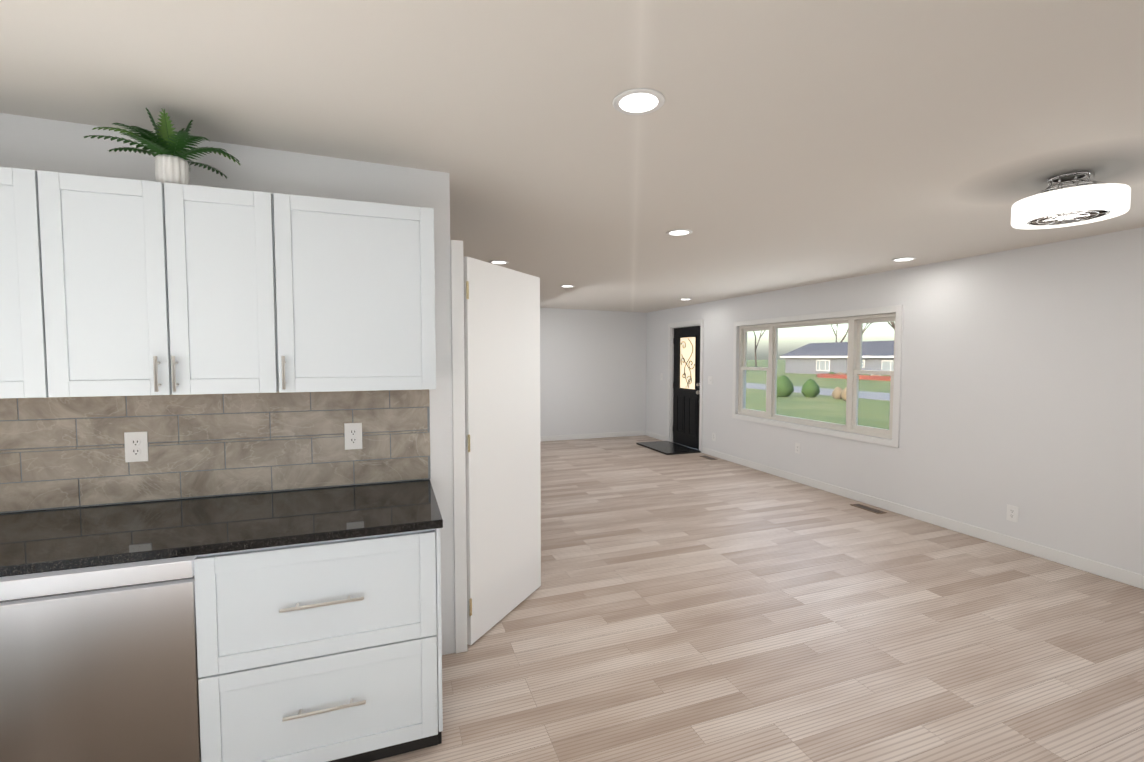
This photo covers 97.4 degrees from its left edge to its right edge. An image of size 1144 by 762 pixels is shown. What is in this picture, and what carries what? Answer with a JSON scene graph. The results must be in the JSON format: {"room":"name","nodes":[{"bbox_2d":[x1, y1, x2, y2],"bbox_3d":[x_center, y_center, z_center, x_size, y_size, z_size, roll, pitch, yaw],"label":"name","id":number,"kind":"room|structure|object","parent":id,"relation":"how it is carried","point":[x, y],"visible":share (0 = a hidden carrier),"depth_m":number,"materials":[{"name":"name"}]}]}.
{"room":"kitchen","nodes":[
{"label":"kitchen","id":0,"kind":"room"},
{"bbox_2d":[0,113,454,654],"bbox_3d":[-1.763,0.184,2.178,2.422,2.470,0.120,-1,3,-20],"label":"wall","id":1,"kind":"structure","parent":0,"point":[34,143],"depth_m":2.28,"materials":[{"name":"white paint"}]},
{"bbox_2d":[0,167,71,398],"bbox_3d":[-2.128,-0.327,1.753,0.739,0.753,0.384,-1,3,-20],"label":"upper cabinet","id":2,"kind":"object","parent":1,"relation":"attached to","point":[36,356],"depth_m":1.67,"materials":[{"name":"white wood"}]},
{"bbox_2d":[60,172,299,396],"bbox_3d":[-1.514,-0.338,1.973,0.802,0.753,0.384,-1,3,-20],"label":"upper cabinet","id":3,"kind":"object","parent":1,"relation":"attached to","point":[111,286],"depth_m":1.81,"materials":[{"name":"white wood"}]},
{"bbox_2d":[84,108,239,184],"bbox_3d":[-1.494,-0.848,1.863,0.435,0.273,0.460,-1,3,-20],"label":"fern plant","id":4,"kind":"object","parent":3,"relation":"on","point":[165,144],"visible":0.96,"depth_m":1.82,"materials":[{"name":"green plant"}]},
{"bbox_2d":[0,389,430,512],"bbox_3d":[-1.791,0.271,2.100,2.310,0.473,0.014,-1,3,-20],"label":"backsplash","id":5,"kind":"structure","parent":1,"relation":"attached to","point":[61,452],"depth_m":2.17,"materials":[{"name":"tile"}]},
{"bbox_2d":[124,431,147,461],"bbox_3d":[-1.808,0.273,2.086,0.076,0.124,0.009,-1,3,-20],"label":"outlet","id":6,"kind":"object","parent":5,"relation":"attached to","point":[136,446],"visible":1,"depth_m":2.08,"materials":[{"name":"white plastic"}]},
{"bbox_2d":[344,423,361,449],"bbox_3d":[-1.028,0.260,2.365,0.076,0.124,0.009,-1,3,-20],"label":"outlet","id":7,"kind":"object","parent":5,"relation":"attached to","point":[353,435],"visible":1,"depth_m":2.36,"materials":[{"name":"white plastic"}]},
{"bbox_2d":[292,195,435,391],"bbox_3d":[-0.944,-0.348,2.178,0.648,0.753,0.384,-1,3,-20],"label":"upper cabinet","id":8,"kind":"object","parent":1,"relation":"attached to","point":[365,271],"depth_m":2.02,"materials":[{"name":"white wood"}]},
{"bbox_2d":[450,240,466,652],"bbox_3d":[-0.574,0.351,2.550,0.062,2.100,0.024,-1,3,-20],"label":"door frame","id":9,"kind":"structure","parent":1,"relation":"attached to","point":[458,418],"depth_m":2.54,"materials":[{"name":"white wood"}]},
{"bbox_2d":[463,256,540,644],"bbox_3d":[-0.383,0.362,2.930,0.042,2.018,0.772,1,3,25],"label":"hall door","id":10,"kind":"structure","parent":1,"relation":"in","point":[502,414],"depth_m":2.85,"materials":[{"name":"white wood"}]},
{"bbox_2d":[0,0,1143,312],"bbox_3d":[0.159,-1.099,3.191,7.085,0.204,11.620,-1,3,-20],"label":"ceiling","id":11,"kind":"structure","parent":0,"point":[774,144],"depth_m":1.83,"materials":[{"name":"paint"}]},
{"bbox_2d":[489,260,508,263],"bbox_3d":[-0.689,-1.120,4.746,0.184,0.004,0.184,-1,3,-20],"label":"recessed light","id":12,"kind":"object","parent":11,"relation":"in","point":[499,262],"visible":1,"depth_m":4.74,"materials":[{"name":"white plastic"}]},
{"bbox_2d":[612,88,664,114],"bbox_3d":[0.234,-0.978,1.766,0.184,0.004,0.184,-1,3,-20],"label":"recessed light","id":13,"kind":"object","parent":11,"relation":"in","point":[639,101],"visible":1,"depth_m":1.76,"materials":[{"name":"white plastic"}]},
{"bbox_2d":[666,229,692,235],"bbox_3d":[0.759,-1.049,3.558,0.184,0.004,0.184,-1,3,-20],"label":"recessed light","id":14,"kind":"object","parent":11,"relation":"in","point":[679,232],"visible":0.96,"depth_m":3.55,"materials":[{"name":"white plastic"}]},
{"bbox_2d":[891,257,915,261],"bbox_3d":[2.888,-1.058,4.376,0.184,0.004,0.184,-1,3,-20],"label":"recessed light","id":15,"kind":"object","parent":11,"relation":"in","point":[903,259],"visible":1,"depth_m":4.38,"materials":[{"name":"white plastic"}]},
{"bbox_2d":[1011,171,1130,228],"bbox_3d":[2.383,-0.879,2.416,0.407,0.199,0.407,-1,3,-20],"label":"ceiling fan light","id":16,"kind":"object","parent":11,"relation":"hanging from","point":[1079,203],"visible":1,"depth_m":2.33,"materials":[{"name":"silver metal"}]},
{"bbox_2d":[540,308,646,435],"bbox_3d":[-1.854,-0.127,8.609,6.925,2.470,0.160,-1,3,-20],"label":"wall","id":17,"kind":"structure","parent":0,"point":[592,371],"depth_m":9.32,"materials":[{"name":"white paint"}]},
{"bbox_2d":[540,431,644,441],"bbox_3d":[-0.381,1.040,9.103,3.829,0.092,0.012,-1,3,-20],"label":"baseboard","id":18,"kind":"structure","parent":17,"relation":"attached to","point":[590,436],"depth_m":9.36,"materials":[{"name":"white wood"}]},
{"bbox_2d":[372,435,1143,761],"bbox_3d":[0.159,1.406,3.312,7.085,0.080,11.620,-1,3,-20],"label":"floor","id":19,"kind":"structure","parent":0,"point":[694,607],"depth_m":2.70,"materials":[{"name":"wood"}]},
{"bbox_2d":[0,555,200,761],"bbox_3d":[-1.643,1.004,1.853,0.629,0.861,0.641,-1,3,-20],"label":"dishwasher","id":20,"kind":"object","parent":19,"relation":"on","point":[98,663],"visible":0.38,"depth_m":1.57,"materials":[{"name":"metal"}]},
{"bbox_2d":[194,528,442,761],"bbox_3d":[-0.976,0.983,2.095,0.782,0.880,0.638,-1,3,-20],"label":"base cabinet","id":21,"kind":"object","parent":19,"relation":"on","point":[327,651],"visible":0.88,"depth_m":1.77,"materials":[{"name":"white wood"}]},
{"bbox_2d":[0,479,442,576],"bbox_3d":[-1.364,0.535,1.897,1.648,0.032,0.709,-1,3,-20],"label":"countertop","id":22,"kind":"structure","parent":21,"relation":"on","point":[40,541],"depth_m":1.76,"materials":[{"name":"black stone"}]},
{"bbox_2d":[636,441,700,454],"bbox_3d":[1.584,1.106,8.373,0.615,0.030,1.040,-1,3,-20],"label":"doormat","id":23,"kind":"object","parent":19,"relation":"on","point":[667,447],"visible":1,"depth_m":8.28,"materials":[{"name":"black rubber"}]},
{"bbox_2d":[700,455,717,459],"bbox_3d":[2.054,1.156,7.577,0.110,0.006,0.320,-1,3,-20],"label":"floor vent","id":24,"kind":"object","parent":19,"relation":"in","point":[707,457],"visible":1,"depth_m":7.58,"materials":[{"name":"brown"}]},
{"bbox_2d":[850,504,886,513],"bbox_3d":[2.966,1.279,5.039,0.110,0.006,0.320,-1,3,-20],"label":"floor vent","id":25,"kind":"object","parent":19,"relation":"in","point":[870,509],"visible":1,"depth_m":5.03,"materials":[{"name":"brown"}]},
{"bbox_2d":[646,227,1143,574],"bbox_3d":[3.418,0.076,4.419,0.160,2.470,11.620,-1,3,-20],"label":"wall","id":26,"kind":"structure","parent":0,"point":[1022,379],"depth_m":4.08,"materials":[{"name":"white paint"}]},
{"bbox_2d":[667,319,703,452],"bbox_3d":[1.958,0.061,8.457,0.177,2.110,1.050,-1,3,-20],"label":"door frame","id":27,"kind":"structure","parent":26,"relation":"attached to","point":[671,326],"depth_m":8.81,"materials":[{"name":"white"}]},
{"bbox_2d":[673,326,699,449],"bbox_3d":[1.921,0.100,8.456,0.107,2.008,0.888,-1,3,-20],"label":"front door","id":28,"kind":"structure","parent":26,"relation":"in","point":[686,386],"depth_m":8.47,"materials":[{"name":"black paint"}]},
{"bbox_2d":[708,376,712,384],"bbox_3d":[2.130,-0.010,7.745,0.014,0.124,0.115,-1,3,-20],"label":"light switch","id":29,"kind":"object","parent":26,"relation":"attached to","point":[710,379],"visible":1,"depth_m":7.74,"materials":[{"name":"white plastic"}]},
{"bbox_2d":[795,443,799,453],"bbox_3d":[2.738,0.816,6.099,0.009,0.124,0.076,-1,3,-20],"label":"outlet","id":30,"kind":"object","parent":26,"relation":"attached to","point":[797,447],"visible":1,"depth_m":6.10,"materials":[{"name":"white plastic"}]},
{"bbox_2d":[738,313,895,438],"bbox_3d":[2.819,-0.099,6.057,0.085,1.246,2.386,-1,3,-20],"label":"triple window","id":31,"kind":"structure","parent":26,"relation":"in","point":[854,352],"depth_m":5.72,"materials":[{"name":"white plastic"}]},
{"bbox_2d":[732,305,902,447],"bbox_3d":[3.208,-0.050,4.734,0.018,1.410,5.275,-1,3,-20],"label":"window frame","id":32,"kind":"structure","parent":26,"relation":"in","point":[894,441],"depth_m":5.36,"materials":[{"name":"white"}]},
{"bbox_2d":[645,431,1143,588],"bbox_3d":[3.336,1.264,4.447,0.012,0.092,11.298,-1,3,-20],"label":"baseboard","id":33,"kind":"structure","parent":26,"relation":"attached to","point":[1134,579],"depth_m":4.34,"materials":[{"name":"white wood"}]},
{"bbox_2d":[1006,504,1018,522],"bbox_3d":[3.497,1.052,3.993,0.009,0.124,0.076,-1,3,-20],"label":"outlet","id":34,"kind":"object","parent":26,"relation":"attached to","point":[1012,513],"visible":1,"depth_m":3.99,"materials":[{"name":"white plastic"}]},
{"label":"outside","id":35,"kind":"structure","parent":0,"visible":0},
{"bbox_2d":[745,360,890,428],"bbox_3d":[132.586,-1.779,79.886,293.975,0.300,460.000,-1,3,-20],"label":"ground","id":36,"kind":"structure","parent":35,"point":[793,398],"depth_m":21.16,"materials":[{"name":"green plant"}]},
{"bbox_2d":[753,330,765,366],"bbox_3d":[25.834,-6.591,70.193,6.323,10.265,4.842,-1,3,-20],"label":"tree","id":37,"kind":"object","parent":36,"relation":"on","point":[756,346],"depth_m":71.22,"materials":[{"name":"brown plant"}]},
{"bbox_2d":[746,383,889,400],"bbox_3d":[10.889,0.168,36.207,4.200,0.019,460.000,-1,3,-20],"label":"street","id":38,"kind":"structure","parent":36,"relation":"on","point":[799,389],"depth_m":26.80,"materials":[{"name":"grey asphalt"}]},
{"bbox_2d":[777,370,890,400],"bbox_3d":[28.009,-1.703,37.859,43.800,3.600,20.300,-1,3,-20],"label":"bushes","id":39,"kind":"object","parent":36,"relation":"on","point":[786,388],"depth_m":23.92,"materials":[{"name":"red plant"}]},
{"bbox_2d":[780,341,893,375],"bbox_3d":[32.289,-2.333,51.336,8.820,3.560,20.600,-1,3,-20],"label":"house","id":40,"kind":"structure","parent":36,"relation":"on","point":[830,363],"depth_m":53.50,"materials":[{"name":"grey"}]},
{"bbox_2d":[831,325,847,341],"bbox_3d":[35.337,-6.906,65.697,4.559,11.331,8.215,-1,3,-20],"label":"tree","id":41,"kind":"object","parent":36,"relation":"on","point":[836,333],"depth_m":66.36,"materials":[{"name":"brown plant"}]}
]}

